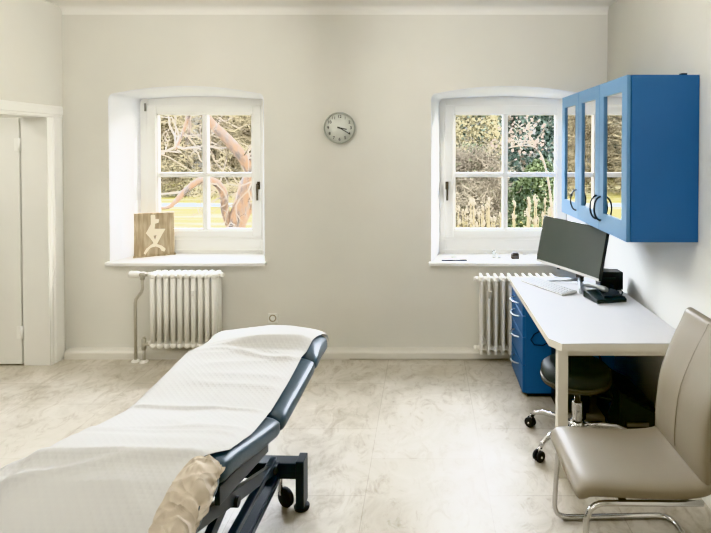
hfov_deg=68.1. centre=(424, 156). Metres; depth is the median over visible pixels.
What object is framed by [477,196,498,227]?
perennials
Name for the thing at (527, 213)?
perennials
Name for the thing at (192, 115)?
wooded hillside
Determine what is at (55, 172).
trim
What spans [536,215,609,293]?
monitor
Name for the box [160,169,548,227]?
lawn
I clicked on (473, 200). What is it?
perennials
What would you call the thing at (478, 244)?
window
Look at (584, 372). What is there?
seat cushion
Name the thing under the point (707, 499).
baseboard
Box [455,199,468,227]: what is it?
perennials
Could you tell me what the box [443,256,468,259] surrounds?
booklet
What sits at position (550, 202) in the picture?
perennials
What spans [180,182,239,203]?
hedge
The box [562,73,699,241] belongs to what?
upper cabinet
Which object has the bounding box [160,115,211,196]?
bare shrub
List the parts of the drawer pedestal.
drawer, drawer, drawer, drawer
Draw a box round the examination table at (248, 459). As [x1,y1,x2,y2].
[196,335,326,532]
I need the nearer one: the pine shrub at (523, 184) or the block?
the block
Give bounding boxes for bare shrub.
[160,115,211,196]
[181,115,250,192]
[191,115,250,197]
[455,137,523,227]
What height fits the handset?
0.042 m
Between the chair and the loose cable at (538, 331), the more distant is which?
the loose cable at (538, 331)
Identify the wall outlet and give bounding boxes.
[268,313,277,322]
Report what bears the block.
on the window at (205, 246)
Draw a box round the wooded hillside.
[181,115,553,169]
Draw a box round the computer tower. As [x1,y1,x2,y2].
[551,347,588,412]
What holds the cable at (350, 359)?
on the floor
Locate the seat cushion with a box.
[541,353,611,389]
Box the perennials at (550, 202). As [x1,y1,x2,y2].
[533,194,553,227]
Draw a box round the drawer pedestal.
[510,287,613,395]
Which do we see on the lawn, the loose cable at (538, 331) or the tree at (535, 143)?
the tree at (535, 143)
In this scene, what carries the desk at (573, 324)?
on the floor
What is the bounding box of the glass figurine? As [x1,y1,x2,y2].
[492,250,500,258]
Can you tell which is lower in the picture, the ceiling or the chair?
the chair
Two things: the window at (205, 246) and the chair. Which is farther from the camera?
the window at (205, 246)
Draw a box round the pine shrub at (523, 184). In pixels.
[476,159,553,227]
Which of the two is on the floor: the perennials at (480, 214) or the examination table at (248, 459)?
the examination table at (248, 459)
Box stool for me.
[524,353,626,462]
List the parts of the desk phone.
key plate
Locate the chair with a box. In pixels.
[550,307,710,532]
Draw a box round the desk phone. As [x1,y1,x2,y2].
[583,288,626,303]
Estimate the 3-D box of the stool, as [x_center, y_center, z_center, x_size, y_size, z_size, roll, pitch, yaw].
[0.916,1.462,3.050,0.636,0.469,0.654,0,1,0]
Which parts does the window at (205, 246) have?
sill, sash, drip moulding, handle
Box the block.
[133,211,175,257]
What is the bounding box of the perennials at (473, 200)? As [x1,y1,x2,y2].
[461,197,485,227]
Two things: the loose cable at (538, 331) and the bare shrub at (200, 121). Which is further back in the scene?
the bare shrub at (200, 121)
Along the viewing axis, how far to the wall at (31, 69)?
3.99 m
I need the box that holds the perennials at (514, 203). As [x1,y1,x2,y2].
[497,195,531,227]
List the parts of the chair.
tube frame, seat, backrest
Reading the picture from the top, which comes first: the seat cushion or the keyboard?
the keyboard
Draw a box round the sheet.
[0,325,328,532]
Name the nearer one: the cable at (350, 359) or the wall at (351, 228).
the cable at (350, 359)
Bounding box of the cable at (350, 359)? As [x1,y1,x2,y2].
[350,359,507,359]
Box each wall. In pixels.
[0,0,65,350]
[0,116,20,117]
[62,15,607,349]
[604,0,710,407]
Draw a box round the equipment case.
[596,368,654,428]
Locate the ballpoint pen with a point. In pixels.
(442, 259)
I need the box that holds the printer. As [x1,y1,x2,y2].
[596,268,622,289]
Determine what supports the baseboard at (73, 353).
attached to the wall at (351, 228)
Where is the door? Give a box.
[0,114,50,365]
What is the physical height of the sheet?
0.494 m
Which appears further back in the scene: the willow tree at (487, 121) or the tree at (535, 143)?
the willow tree at (487, 121)
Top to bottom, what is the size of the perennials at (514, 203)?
1.561 m
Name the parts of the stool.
star arm, star arm, lift lever, star arm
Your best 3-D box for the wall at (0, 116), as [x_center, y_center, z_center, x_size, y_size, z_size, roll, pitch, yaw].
[-4.200,0.239,3.270,2.000,2.907,2.370,0,1,0]
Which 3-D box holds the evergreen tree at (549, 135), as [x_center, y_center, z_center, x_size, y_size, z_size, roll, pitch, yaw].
[3.812,-3.325,19.143,5.422,10.531,5.757,-1,1,-35]
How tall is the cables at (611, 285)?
0.055 m
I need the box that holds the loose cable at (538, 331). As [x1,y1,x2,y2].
[530,331,546,345]
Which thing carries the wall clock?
attached to the wall at (351, 228)
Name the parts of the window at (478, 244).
handle, sill, drip moulding, sash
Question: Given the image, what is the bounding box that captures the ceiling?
[44,0,616,14]
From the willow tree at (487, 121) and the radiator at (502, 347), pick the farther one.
the willow tree at (487, 121)
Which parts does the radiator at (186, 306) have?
thermostat knob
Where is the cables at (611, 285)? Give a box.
[608,284,625,297]
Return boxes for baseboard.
[64,347,511,359]
[655,424,710,509]
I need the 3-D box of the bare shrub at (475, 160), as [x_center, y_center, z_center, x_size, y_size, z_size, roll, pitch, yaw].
[1.018,0.962,11.499,2.255,2.862,2.119,1,1,40]
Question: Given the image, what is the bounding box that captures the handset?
[583,281,608,291]
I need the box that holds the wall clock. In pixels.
[323,112,354,143]
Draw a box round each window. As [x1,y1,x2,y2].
[105,97,266,265]
[429,97,566,265]
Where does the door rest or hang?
in the wall at (0, 116)
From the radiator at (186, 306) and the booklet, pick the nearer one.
the radiator at (186, 306)
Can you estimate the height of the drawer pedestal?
0.672 m
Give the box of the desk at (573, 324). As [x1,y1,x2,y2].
[510,278,675,477]
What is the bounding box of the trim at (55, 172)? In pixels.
[0,100,64,365]
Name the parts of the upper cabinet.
cabinet door, door glass, door handle, cabinet door, door glass, door handle, door handle, door glass, cabinet door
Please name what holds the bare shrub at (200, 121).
on the lawn
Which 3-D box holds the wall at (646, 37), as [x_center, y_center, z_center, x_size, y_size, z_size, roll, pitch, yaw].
[1.607,0.273,1.380,0.415,2.907,5.950,0,1,0]
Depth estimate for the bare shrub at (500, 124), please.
22.62 m
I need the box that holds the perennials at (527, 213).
[524,195,538,227]
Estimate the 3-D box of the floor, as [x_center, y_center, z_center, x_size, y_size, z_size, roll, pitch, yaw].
[-1.692,1.777,1.356,7.015,0.100,6.050,0,1,0]
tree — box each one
[160,115,251,227]
[160,121,191,180]
[456,115,501,219]
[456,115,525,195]
[490,115,552,216]
[494,115,553,216]
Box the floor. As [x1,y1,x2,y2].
[0,359,710,532]
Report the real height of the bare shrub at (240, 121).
6.847 m
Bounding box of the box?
[510,252,519,258]
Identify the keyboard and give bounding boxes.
[521,276,576,295]
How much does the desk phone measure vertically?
0.056 m
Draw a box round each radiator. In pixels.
[128,270,223,363]
[473,273,558,354]
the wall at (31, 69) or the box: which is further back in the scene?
the box
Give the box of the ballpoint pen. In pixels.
[441,259,466,260]
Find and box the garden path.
[161,203,464,206]
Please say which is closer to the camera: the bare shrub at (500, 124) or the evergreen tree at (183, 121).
the bare shrub at (500, 124)
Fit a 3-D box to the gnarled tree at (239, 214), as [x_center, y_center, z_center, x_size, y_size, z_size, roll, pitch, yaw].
[-3.485,-1.104,8.704,4.200,6.244,2.664,0,1,-7]
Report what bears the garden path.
on the lawn

